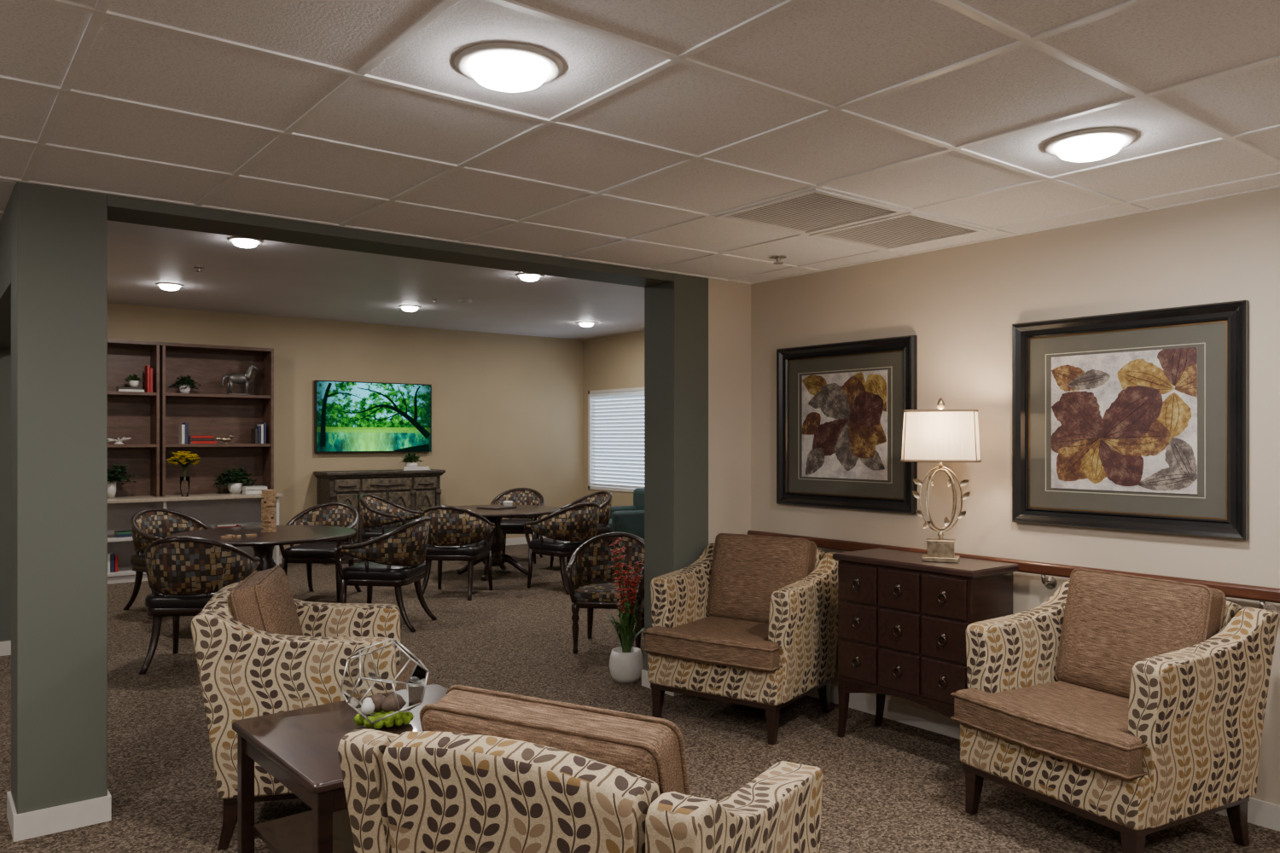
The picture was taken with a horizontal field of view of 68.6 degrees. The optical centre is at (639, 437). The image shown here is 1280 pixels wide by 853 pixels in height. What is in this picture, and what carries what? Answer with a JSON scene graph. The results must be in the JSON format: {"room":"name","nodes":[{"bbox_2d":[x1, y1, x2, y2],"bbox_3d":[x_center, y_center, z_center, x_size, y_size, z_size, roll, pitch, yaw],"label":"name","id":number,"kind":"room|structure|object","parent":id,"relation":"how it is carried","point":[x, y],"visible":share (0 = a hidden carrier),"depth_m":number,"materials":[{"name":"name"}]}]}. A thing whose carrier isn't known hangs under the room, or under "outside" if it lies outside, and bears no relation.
{"room":"care facility","nodes":[
{"label":"care facility","id":0,"kind":"room"},
{"bbox_2d":[0,348,11,641],"bbox_3d":[-5.915,0.030,5.738,4.100,3.060,0.120,0,0,-38],"label":"wall","id":1,"kind":"structure","parent":0,"point":[5,354],"depth_m":6.72,"materials":[{"name":"green paint"}]},
{"bbox_2d":[0,640,11,656],"bbox_3d":[-5.875,1.510,5.686,4.100,0.100,0.012,0,0,-38],"label":"baseboard","id":2,"kind":"structure","parent":1,"relation":"attached to","point":[5,647],"depth_m":6.71,"materials":[{"name":"paint"}]},
{"bbox_2d":[0,195,11,349],"bbox_3d":[-3.531,-1.070,5.323,0.308,0.860,3.460,0,0,-38],"label":"header beam","id":3,"kind":"structure","parent":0,"point":[5,222],"depth_m":4.23,"materials":[{"name":"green paint"}]},
{"bbox_2d":[11,181,107,814],"bbox_3d":[-2.381,0.030,3.843,0.308,3.060,0.290,0,0,-38],"label":"pillar","id":4,"kind":"structure","parent":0,"point":[59,235],"depth_m":3.73,"materials":[{"name":"green paint"}]},
{"bbox_2d":[179,384,190,393],"bbox_3d":[-5.204,-0.554,10.723,0.120,0.100,0.120,0,0,-38],"label":"pot","id":5,"kind":"object","parent":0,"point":[183,388],"depth_m":10.68,"materials":[{"name":"white ceramic"}]},
{"bbox_2d":[107,302,582,555],"bbox_3d":[-3.769,-0.020,12.217,7.480,3.160,0.120,0,0,-38],"label":"wall","id":6,"kind":"structure","parent":0,"point":[507,410],"depth_m":12.94,"materials":[{"name":"beige paint"}]},
{"bbox_2d":[314,380,431,453],"bbox_3d":[-3.481,-0.265,12.319,1.580,0.920,0.074,0,0,-38],"label":"wall-mounted television","id":7,"kind":"object","parent":6,"relation":"attached to","point":[350,416],"visible":1,"depth_m":12.25,"materials":[{"name":"black plastic"}]},
{"bbox_2d":[279,535,546,564],"bbox_3d":[-3.729,1.510,12.165,7.240,0.100,0.012,0,0,-38],"label":"baseboard","id":8,"kind":"structure","parent":6,"relation":"attached to","point":[515,541],"depth_m":13.65,"materials":[{"name":"paint"}]},
{"bbox_2d":[107,220,644,339],"bbox_3d":[-1.716,-1.550,9.203,7.936,0.100,7.360,0,0,-38],"label":"ceiling","id":9,"kind":"structure","parent":0,"point":[270,277],"depth_m":9.45,"materials":[{"name":"paint"}]},
{"bbox_2d":[155,282,183,290],"bbox_3d":[-4.606,-1.472,9.187,0.250,0.056,0.250,0,0,-38],"label":"recessed light","id":10,"kind":"object","parent":9,"relation":"in","point":[165,286],"visible":1,"depth_m":9.12,"materials":[{"name":"white glass"}]},
{"bbox_2d":[193,266,204,272],"bbox_3d":[-3.882,-1.480,8.255,0.090,0.040,0.090,0,0,-38],"label":"sprinkler","id":11,"kind":"object","parent":9,"relation":"attached to","point":[198,268],"visible":1,"depth_m":8.24,"materials":[{"name":"silver metal"}]},
{"bbox_2d":[226,236,262,248],"bbox_3d":[-2.992,-1.472,7.110,0.250,0.056,0.250,0,0,-38],"label":"recessed light","id":12,"kind":"object","parent":9,"relation":"in","point":[245,242],"visible":0.98,"depth_m":7.05,"materials":[{"name":"white glass"}]},
{"bbox_2d":[398,304,420,311],"bbox_3d":[-2.632,-1.472,10.721,0.250,0.056,0.250,0,0,-38],"label":"recessed light","id":13,"kind":"object","parent":9,"relation":"in","point":[406,307],"visible":1,"depth_m":10.65,"materials":[{"name":"white glass"}]},
{"bbox_2d":[431,298,440,303],"bbox_3d":[-2.215,-1.480,10.184,0.090,0.040,0.090,0,0,-38],"label":"sprinkler","id":14,"kind":"object","parent":9,"relation":"attached to","point":[434,299],"visible":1,"depth_m":10.16,"materials":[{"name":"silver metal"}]},
{"bbox_2d":[459,298,471,303],"bbox_3d":[-1.894,-1.479,10.179,0.140,0.042,0.140,0,0,-38],"label":"smoke detector","id":15,"kind":"object","parent":9,"relation":"attached to","point":[461,300],"visible":1,"depth_m":10.13,"materials":[{"name":"white plastic"}]},
{"bbox_2d":[516,273,542,281],"bbox_3d":[-1.018,-1.472,8.644,0.250,0.056,0.250,0,0,-38],"label":"recessed light","id":16,"kind":"object","parent":9,"relation":"in","point":[525,276],"visible":0.97,"depth_m":8.58,"materials":[{"name":"white glass"}]},
{"bbox_2d":[576,321,595,326],"bbox_3d":[-0.697,-1.472,12.224,0.250,0.056,0.250,0,0,-38],"label":"recessed light","id":17,"kind":"object","parent":9,"relation":"in","point":[581,323],"visible":1,"depth_m":12.15,"materials":[{"name":"white glass"}]},
{"bbox_2d":[107,194,674,287],"bbox_3d":[-1.071,-1.222,4.860,3.008,0.555,0.290,0,0,-38],"label":"header beam","id":18,"kind":"structure","parent":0,"point":[123,209],"depth_m":4.56,"materials":[{"name":"green paint"}]},
{"bbox_2d":[582,331,644,506],"bbox_3d":[1.400,0.030,11.562,0.120,3.060,7.260,0,0,-38],"label":"wall","id":19,"kind":"structure","parent":0,"point":[613,362],"depth_m":13.82,"materials":[{"name":"beige paint"}]},
{"bbox_2d":[587,387,644,492],"bbox_3d":[-0.256,0.035,13.669,0.110,1.490,1.600,0,0,-38],"label":"frame","id":20,"kind":"object","parent":19,"relation":"attached to","point":[590,399],"visible":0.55,"depth_m":14.23,"materials":[{"name":"paint"}]},
{"bbox_2d":[590,390,644,488],"bbox_3d":[-0.272,0.033,13.656,0.050,1.396,1.500,0,0,-38],"label":"blinds","id":21,"kind":"object","parent":19,"relation":"attached to","point":[606,397],"visible":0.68,"depth_m":13.71,"materials":[{"name":"white plastic"}]},
{"bbox_2d":[594,397,644,486],"bbox_3d":[-0.216,0.035,13.699,0.010,1.400,1.510,0,0,-38],"label":"pane","id":22,"kind":"object","parent":19,"relation":"attached to","point":[641,398],"visible":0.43,"depth_m":13.79,"materials":[{"name":"white glass"}]},
{"bbox_2d":[0,0,1279,282],"bbox_3d":[-1.380,-1.025,2.664,7.490,0.050,10.300,0,0,-38],"label":"ceiling","id":23,"kind":"structure","parent":0,"point":[834,53],"depth_m":2.87,"materials":[{"name":"tile"}]},
{"bbox_2d":[453,41,563,92],"bbox_3d":[-0.351,-0.972,2.513,0.290,0.056,0.290,0,0,-38],"label":"recessed light","id":24,"kind":"object","parent":23,"relation":"in","point":[506,66],"visible":1,"depth_m":2.45,"materials":[{"name":"white glass"}]},
{"bbox_2d":[0,0,1279,284],"bbox_3d":[-1.380,-0.997,2.664,7.490,0.009,10.300,0,0,-38],"label":"grid","id":25,"kind":"object","parent":23,"relation":"attached to","point":[100,10],"depth_m":3.03,"materials":[{"name":"white metal"}]},
{"bbox_2d":[770,255,786,264],"bbox_3d":[0.763,-0.980,5.178,0.090,0.040,0.090,0,0,-38],"label":"sprinkler","id":26,"kind":"object","parent":23,"relation":"attached to","point":[777,258],"visible":1,"depth_m":5.16,"materials":[{"name":"silver metal"}]},
{"bbox_2d":[715,188,907,235],"bbox_3d":[0.753,-0.994,4.160,0.590,0.012,0.594,0,0,-38],"label":"ceiling air vent","id":27,"kind":"object","parent":23,"relation":"in","point":[812,211],"depth_m":4.15,"materials":[{"name":"white metal"}]},
{"bbox_2d":[808,211,986,250],"bbox_3d":[1.244,-0.994,4.541,0.590,0.012,0.594,0,0,-38],"label":"ceiling air vent","id":28,"kind":"object","parent":23,"relation":"in","point":[909,229],"depth_m":4.53,"materials":[{"name":"white metal"}]},
{"bbox_2d":[1042,127,1137,162],"bbox_3d":[1.516,-0.972,3.166,0.290,0.056,0.290,0,0,-38],"label":"recessed light","id":29,"kind":"object","parent":23,"relation":"in","point":[1093,144],"visible":1,"depth_m":3.10,"materials":[{"name":"white glass"}]},
{"bbox_2d":[0,544,1279,852],"bbox_3d":[-0.984,1.610,5.504,11.600,0.100,14.300,0,0,-38],"label":"floor","id":30,"kind":"structure","parent":0,"point":[893,787],"depth_m":4.77,"materials":[{"name":"carpet"}]},
{"bbox_2d":[123,507,213,616],"bbox_3d":[-4.268,1.113,8.567,0.674,0.917,0.689,0,0,30],"label":"dining chair","id":31,"kind":"object","parent":30,"relation":"on","point":[148,526],"visible":0.5,"depth_m":8.64,"materials":[{"name":"fabric"}]},
{"bbox_2d":[107,338,282,584],"bbox_3d":[-5.381,0.247,10.493,2.520,2.625,0.615,0,0,-38],"label":"built-in bookcase","id":32,"kind":"object","parent":30,"relation":"on","point":[152,421],"visible":0.38,"depth_m":10.87,"materials":[{"name":"brown wood"}]},
{"bbox_2d":[107,552,117,572],"bbox_3d":[-5.736,1.339,10.138,0.143,0.220,0.150,0,0,-38],"label":"books","id":33,"kind":"object","parent":32,"relation":"in","point":[112,558],"visible":0.68,"depth_m":10.09,"materials":[{"name":"paper"}]},
{"bbox_2d":[107,436,131,444],"bbox_3d":[-5.734,0.030,10.311,0.241,0.081,0.126,0,0,-38],"label":"decor","id":34,"kind":"object","parent":32,"relation":"on","point":[119,441],"visible":1,"depth_m":10.28,"materials":[{"name":"ceramic"}]},
{"bbox_2d":[107,463,139,498],"bbox_3d":[-5.779,0.469,10.276,0.520,0.378,0.275,0,0,-38],"label":"trailing plant","id":35,"kind":"object","parent":32,"relation":"on","point":[116,474],"visible":0.66,"depth_m":10.26,"materials":[{"name":"green plant"}]},
{"bbox_2d":[114,529,132,537],"bbox_3d":[-5.606,1.049,10.246,0.220,0.060,0.160,0,0,-38],"label":"books","id":36,"kind":"object","parent":32,"relation":"in","point":[117,533],"visible":0.64,"depth_m":10.17,"materials":[{"name":"paper"}]},
{"bbox_2d":[116,386,144,392],"bbox_3d":[-5.642,-0.530,10.382,0.250,0.055,0.160,0,0,-38],"label":"books","id":37,"kind":"object","parent":32,"relation":"in","point":[119,388],"visible":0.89,"depth_m":10.32,"materials":[{"name":"paper"}]},
{"bbox_2d":[123,374,145,387],"bbox_3d":[-5.611,-0.631,10.409,0.215,0.143,0.105,0,0,-38],"label":"potted plant","id":38,"kind":"object","parent":37,"relation":"on","point":[133,381],"visible":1,"depth_m":10.38,"materials":[{"name":"green plant"}]},
{"bbox_2d":[144,365,152,392],"bbox_3d":[-5.494,-0.653,10.491,0.057,0.300,0.150,0,0,-38],"label":"books","id":39,"kind":"object","parent":32,"relation":"in","point":[148,371],"visible":0.89,"depth_m":10.44,"materials":[{"name":"paper"}]},
{"bbox_2d":[167,451,199,496],"bbox_3d":[-5.098,0.406,10.500,0.344,0.504,0.212,0,0,-38],"label":"flower arrangement","id":40,"kind":"object","parent":32,"relation":"on","point":[180,456],"visible":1,"depth_m":10.48,"materials":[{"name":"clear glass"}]},
{"bbox_2d":[168,375,200,393],"bbox_3d":[-5.209,-0.608,10.715,0.356,0.207,0.173,0,0,-33],"label":"potted fern","id":41,"kind":"object","parent":32,"relation":"on","point":[185,383],"visible":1,"depth_m":10.69,"materials":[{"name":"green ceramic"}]},
{"bbox_2d":[107,492,282,503],"bbox_3d":[-5.381,0.679,10.493,2.520,0.038,0.615,0,0,-38],"label":"countertop","id":42,"kind":"structure","parent":32,"relation":"on","point":[210,496],"depth_m":10.45,"materials":[{"name":"stone"}]},
{"bbox_2d":[178,423,216,443],"bbox_3d":[-5.097,-0.048,10.806,0.372,0.240,0.160,0,0,-38],"label":"books","id":43,"kind":"object","parent":32,"relation":"in","point":[183,438],"visible":0.98,"depth_m":10.71,"materials":[{"name":"paper"}]},
{"bbox_2d":[215,435,233,443],"bbox_3d":[-4.838,0.018,10.931,0.216,0.107,0.060,0,0,-38],"label":"bird figurine","id":44,"kind":"object","parent":32,"relation":"on","point":[225,439],"visible":1,"depth_m":10.92,"materials":[{"name":"gold metal"}]},
{"bbox_2d":[214,523,241,528],"bbox_3d":[-4.795,1.039,10.914,0.260,0.080,0.160,0,0,-38],"label":"books","id":45,"kind":"object","parent":32,"relation":"in","point":[220,525],"visible":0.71,"depth_m":10.85,"materials":[{"name":"paper"}]},
{"bbox_2d":[212,466,260,494],"bbox_3d":[-4.757,0.501,11.097,0.570,0.314,0.266,0,0,-38],"label":"leafy houseplant","id":46,"kind":"object","parent":32,"relation":"on","point":[235,476],"visible":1,"depth_m":11.02,"materials":[{"name":"green plant"}]},
{"bbox_2d":[221,360,259,395],"bbox_3d":[-4.726,-0.707,11.094,0.427,0.409,0.094,0,0,-38],"label":"horse sculpture","id":47,"kind":"object","parent":32,"relation":"on","point":[237,378],"visible":1,"depth_m":11.06,"materials":[{"name":"grey metal"}]},
{"bbox_2d":[242,485,267,494],"bbox_3d":[-4.496,0.614,10.969,0.260,0.090,0.160,0,0,-38],"label":"books","id":48,"kind":"object","parent":32,"relation":"on","point":[246,490],"visible":0.86,"depth_m":10.88,"materials":[{"name":"paper"}]},
{"bbox_2d":[251,423,266,443],"bbox_3d":[-4.558,-0.053,11.218,0.128,0.250,0.150,0,0,-38],"label":"books","id":49,"kind":"object","parent":32,"relation":"in","point":[258,433],"visible":0.92,"depth_m":11.16,"materials":[{"name":"paper"}]},
{"bbox_2d":[139,536,261,674],"bbox_3d":[-3.059,1.113,6.513,0.689,0.917,0.674,0,0,-5],"label":"dining chair","id":50,"kind":"object","parent":30,"relation":"on","point":[183,573],"visible":0.85,"depth_m":6.26,"materials":[{"name":"fabric"}]},
{"bbox_2d":[164,524,355,571],"bbox_3d":[-3.192,1.184,7.955,1.500,0.748,1.500,0,0,-38],"label":"round dining table","id":51,"kind":"object","parent":30,"relation":"on","point":[263,545],"visible":0.46,"depth_m":7.88,"materials":[{"name":"brown wood"}]},
{"bbox_2d":[220,534,256,539],"bbox_3d":[-3.254,0.800,7.607,0.268,0.018,0.154,0,0,-19],"label":"wooden blocks","id":52,"kind":"object","parent":51,"relation":"on","point":[247,535],"visible":1,"depth_m":7.60,"materials":[{"name":"brown wood"}]},
{"bbox_2d":[261,489,276,532],"bbox_3d":[-3.182,0.629,8.039,0.092,0.360,0.091,0,0,23],"label":"tower","id":53,"kind":"object","parent":51,"relation":"on","point":[268,516],"visible":1,"depth_m":8.01,"materials":[{"name":"brown wood"}]},
{"bbox_2d":[190,564,430,850],"bbox_3d":[-1.338,1.064,3.984,0.868,0.991,0.887,0,0,-13],"label":"armchair","id":54,"kind":"object","parent":30,"relation":"on","point":[260,650],"visible":0.66,"depth_m":3.57,"materials":[{"name":"beige fabric"}]},
{"bbox_2d":[227,567,302,636],"bbox_3d":[-1.546,0.825,3.935,0.190,0.490,0.600,-14,3,-13],"label":"pillow","id":55,"kind":"object","parent":54,"relation":"on","point":[264,601],"depth_m":3.71,"materials":[{"name":"brown fabric"}]},
{"bbox_2d":[279,502,361,602],"bbox_3d":[-3.109,1.113,9.206,0.689,0.917,0.674,0,0,4],"label":"dining chair","id":56,"kind":"object","parent":30,"relation":"on","point":[342,514],"visible":0.59,"depth_m":9.24,"materials":[{"name":"fabric"}]},
{"bbox_2d":[232,684,448,852],"bbox_3d":[-0.848,1.260,3.128,0.770,0.600,0.770,0,0,-40],"label":"side table","id":57,"kind":"object","parent":30,"relation":"on","point":[298,747],"visible":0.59,"depth_m":3.07,"materials":[{"name":"brown wood"}]},
{"bbox_2d":[339,638,429,729],"bbox_3d":[-0.854,0.814,3.136,0.236,0.291,0.276,0,0,29],"label":"glass terrarium","id":58,"kind":"object","parent":57,"relation":"on","point":[387,711],"visible":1,"depth_m":3.13,"materials":[{"name":"clear glass"}]},
{"bbox_2d":[313,469,445,565],"bbox_3d":[-3.342,0.993,12.107,1.580,1.135,0.518,0,0,-38],"label":"sideboard","id":59,"kind":"object","parent":30,"relation":"on","point":[415,490],"visible":0.28,"depth_m":11.90,"materials":[{"name":"brown wood"}]},
{"bbox_2d":[400,453,423,466],"bbox_3d":[-3.017,0.312,12.412,0.357,0.224,0.181,0,0,-35],"label":"potted succulent","id":60,"kind":"object","parent":59,"relation":"on","point":[410,458],"visible":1,"depth_m":12.36,"materials":[{"name":"green plant"}]},
{"bbox_2d":[405,462,417,466],"bbox_3d":[-3.027,0.379,12.402,0.160,0.090,0.160,0,0,-38],"label":"pot","id":61,"kind":"object","parent":60,"relation":"on","point":[410,464],"depth_m":12.34,"materials":[{"name":"white ceramic"}]},
{"bbox_2d":[402,466,430,471],"bbox_3d":[-2.913,0.402,12.224,0.360,0.045,0.060,0,0,-38],"label":"books","id":62,"kind":"object","parent":59,"relation":"on","point":[405,468],"visible":1,"depth_m":12.21,"materials":[{"name":"white paper"}]},
{"bbox_2d":[334,516,436,632],"bbox_3d":[-2.090,1.113,7.816,0.674,0.917,0.689,0,0,7],"label":"dining chair","id":63,"kind":"object","parent":30,"relation":"on","point":[395,558],"visible":0.99,"depth_m":7.55,"materials":[{"name":"fabric"}]},
{"bbox_2d":[358,494,423,563],"bbox_3d":[-2.897,1.113,10.827,0.674,0.917,0.689,0,0,10],"label":"dining chair","id":64,"kind":"object","parent":30,"relation":"on","point":[375,511],"visible":0.71,"depth_m":10.62,"materials":[{"name":"fabric"}]},
{"bbox_2d":[417,506,495,600],"bbox_3d":[-1.838,1.113,9.330,0.689,0.917,0.674,0,0,8],"label":"dining chair","id":65,"kind":"object","parent":30,"relation":"on","point":[456,534],"visible":0.91,"depth_m":9.08,"materials":[{"name":"fabric"}]},
{"bbox_2d":[452,505,560,581],"bbox_3d":[-1.649,1.184,10.597,1.500,0.748,1.500,0,0,-38],"label":"round dining table","id":66,"kind":"object","parent":30,"relation":"on","point":[495,516],"visible":0.66,"depth_m":10.52,"materials":[{"name":"brown wood"}]},
{"bbox_2d":[476,500,516,509],"bbox_3d":[-1.587,0.779,10.835,0.320,0.060,0.520,0,0,35],"label":"game","id":67,"kind":"object","parent":66,"relation":"on","point":[507,504],"visible":1,"depth_m":10.71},
{"bbox_2d":[503,500,512,506],"bbox_3d":[-1.554,0.779,11.057,0.120,0.060,0.120,0,0,35],"label":"cup","id":68,"kind":"object","parent":67,"relation":"on","point":[506,503],"depth_m":11.01,"materials":[{"name":"white ceramic"}]},
{"bbox_2d":[489,488,544,564],"bbox_3d":[-1.555,1.113,11.933,0.689,0.917,0.674,0,0,4],"label":"dining chair","id":69,"kind":"object","parent":30,"relation":"on","point":[519,496],"visible":0.48,"depth_m":12.09,"materials":[{"name":"fabric"}]},
{"bbox_2d":[523,502,599,594],"bbox_3d":[-0.749,1.113,9.707,0.674,0.917,0.689,0,0,45],"label":"dining chair","id":70,"kind":"object","parent":30,"relation":"on","point":[565,530],"visible":0.83,"depth_m":9.44,"materials":[{"name":"fabric"}]},
{"bbox_2d":[547,490,611,566],"bbox_3d":[-0.670,1.113,11.319,0.674,0.917,0.689,0,0,-36],"label":"dining chair","id":71,"kind":"object","parent":30,"relation":"on","point":[603,499],"visible":0.31,"depth_m":11.30,"materials":[{"name":"fabric"}]},
{"bbox_2d":[337,685,824,852],"bbox_3d":[-0.074,1.064,2.227,0.887,0.991,0.868,0,0,29],"label":"armchair","id":72,"kind":"object","parent":30,"relation":"on","point":[486,771],"visible":1,"depth_m":1.90,"materials":[{"name":"beige fabric"}]},
{"bbox_2d":[421,689,685,794],"bbox_3d":[-0.178,0.825,2.040,0.600,0.490,0.190,0,14,29],"label":"pillow","id":73,"kind":"object","parent":72,"relation":"on","point":[648,750],"depth_m":1.92,"materials":[{"name":"brown fabric"}]},
{"bbox_2d":[565,532,644,653],"bbox_3d":[-0.206,1.152,6.985,0.628,0.837,0.602,0,0,8],"label":"chair","id":74,"kind":"object","parent":30,"relation":"on","point":[590,577],"visible":0.78,"depth_m":7.09,"materials":[{"name":"fabric"}]},
{"bbox_2d":[599,488,644,540],"bbox_3d":[-0.126,1.130,12.498,0.840,0.860,0.920,0,0,-25],"label":"lounge chair","id":75,"kind":"object","parent":30,"relation":"on","point":[630,520],"visible":0.36,"depth_m":12.03,"materials":[{"name":"fabric"}]},
{"bbox_2d":[599,518,611,528],"bbox_3d":[-0.216,1.160,12.455,0.600,0.160,0.580,0,0,-25],"label":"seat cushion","id":76,"kind":"object","parent":75,"relation":"on","point":[609,524],"depth_m":12.17,"materials":[{"name":"fabric"}]},
{"bbox_2d":[602,537,644,684],"bbox_3d":[-0.101,1.106,6.043,0.365,0.907,0.328,0,0,-38],"label":"potted plant","id":77,"kind":"object","parent":30,"relation":"on","point":[626,665],"visible":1,"depth_m":5.96,"materials":[{"name":"red plant"}]},
{"bbox_2d":[642,533,837,745],"bbox_3d":[0.577,1.064,5.257,0.887,0.991,0.868,0,0,35],"label":"armchair","id":78,"kind":"object","parent":30,"relation":"on","point":[753,622],"visible":0.98,"depth_m":5.12,"materials":[{"name":"beige fabric"}]},
{"bbox_2d":[645,616,779,673],"bbox_3d":[0.526,1.115,5.185,0.778,0.140,0.675,0,0,35],"label":"seat cushion","id":79,"kind":"object","parent":78,"relation":"on","point":[737,643],"depth_m":4.97,"materials":[{"name":"brown fabric"}]},
{"bbox_2d":[707,535,814,623],"bbox_3d":[0.699,0.825,5.433,0.600,0.490,0.190,0,-14,35],"label":"cushion","id":80,"kind":"object","parent":78,"relation":"on","point":[744,573],"depth_m":5.37,"materials":[{"name":"brown fabric"}]},
{"bbox_2d":[832,548,1018,738],"bbox_3d":[1.400,1.081,4.672,0.385,0.958,0.820,0,0,-38],"label":"dresser","id":81,"kind":"object","parent":30,"relation":"on","point":[904,619],"visible":0.89,"depth_m":4.52,"materials":[{"name":"brown wood"}]},
{"bbox_2d":[900,397,981,563],"bbox_3d":[1.469,0.203,4.580,0.372,0.795,0.262,0,0,21],"label":"table lamp","id":82,"kind":"object","parent":81,"relation":"on","point":[940,435],"visible":1,"depth_m":4.49,"materials":[{"name":"gold metal"}]},
{"bbox_2d":[950,568,1279,852],"bbox_3d":[1.845,1.064,3.747,0.868,0.991,0.887,0,0,-29],"label":"armchair","id":83,"kind":"object","parent":30,"relation":"on","point":[1134,706],"visible":1,"depth_m":3.55,"materials":[{"name":"beige fabric"}]},
{"bbox_2d":[954,680,1142,781],"bbox_3d":[1.768,1.115,3.704,0.675,0.140,0.778,0,0,-29],"label":"seat cushion","id":84,"kind":"object","parent":83,"relation":"on","point":[1076,724],"depth_m":3.57,"materials":[{"name":"brown fabric"}]},
{"bbox_2d":[1056,570,1222,698],"bbox_3d":[2.033,0.825,3.849,0.190,0.490,0.600,16,-8,-28],"label":"pillow","id":85,"kind":"object","parent":83,"relation":"on","point":[1112,622],"depth_m":3.81,"materials":[{"name":"brown fabric"}]},
{"bbox_2d":[644,273,708,670],"bbox_3d":[0.227,0.030,5.869,0.280,3.060,0.294,0,0,-38],"label":"pillar","id":86,"kind":"structure","parent":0,"point":[676,312],"depth_m":5.76,"materials":[{"name":"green paint"}]},
{"bbox_2d":[708,278,750,544],"bbox_3d":[2.051,0.030,7.286,4.340,3.060,0.290,0,0,-38],"label":"wall","id":87,"kind":"structure","parent":0,"point":[729,302],"depth_m":5.95,"materials":[{"name":"beige paint"}]},
{"bbox_2d":[6,669,681,842],"bbox_3d":[-1.083,1.510,4.851,3.620,0.100,0.314,0,0,-38],"label":"baseboard","id":88,"kind":"structure","parent":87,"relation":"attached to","point":[49,821],"depth_m":3.72,"materials":[{"name":"white wood"}]},
{"bbox_2d":[750,187,1279,805],"bbox_3d":[2.775,0.230,3.518,0.120,2.660,6.550,0,0,-38],"label":"wall","id":89,"kind":"structure","parent":0,"point":[962,304],"depth_m":4.58,"materials":[{"name":"beige paint"}]},
{"bbox_2d":[776,335,917,514],"bbox_3d":[1.171,-0.070,5.450,0.041,0.964,1.010,0,0,-38],"label":"framed botanical print","id":90,"kind":"object","parent":89,"relation":"attached to","point":[840,406],"visible":1,"depth_m":5.43,"materials":[{"name":"black paint"}]},
{"bbox_2d":[747,529,1279,612],"bbox_3d":[2.526,0.656,3.672,0.085,0.132,5.900,0,0,-38],"label":"wall handrail","id":91,"kind":"object","parent":89,"relation":"attached to","point":[1265,596],"depth_m":4.39,"materials":[{"name":"brown wood"}]},
{"bbox_2d":[806,685,1279,831],"bbox_3d":[2.723,1.510,3.478,0.012,0.100,6.550,0,0,-38],"label":"baseboard","id":92,"kind":"structure","parent":89,"relation":"attached to","point":[1261,813],"depth_m":5.01,"materials":[{"name":"paint"}]},
{"bbox_2d":[1012,300,1248,540],"bbox_3d":[2.143,-0.071,4.198,0.041,0.971,1.020,0,0,-38],"label":"framed botanical print","id":93,"kind":"object","parent":89,"relation":"attached to","point":[1131,421],"visible":1,"depth_m":4.15,"materials":[{"name":"black paint"}]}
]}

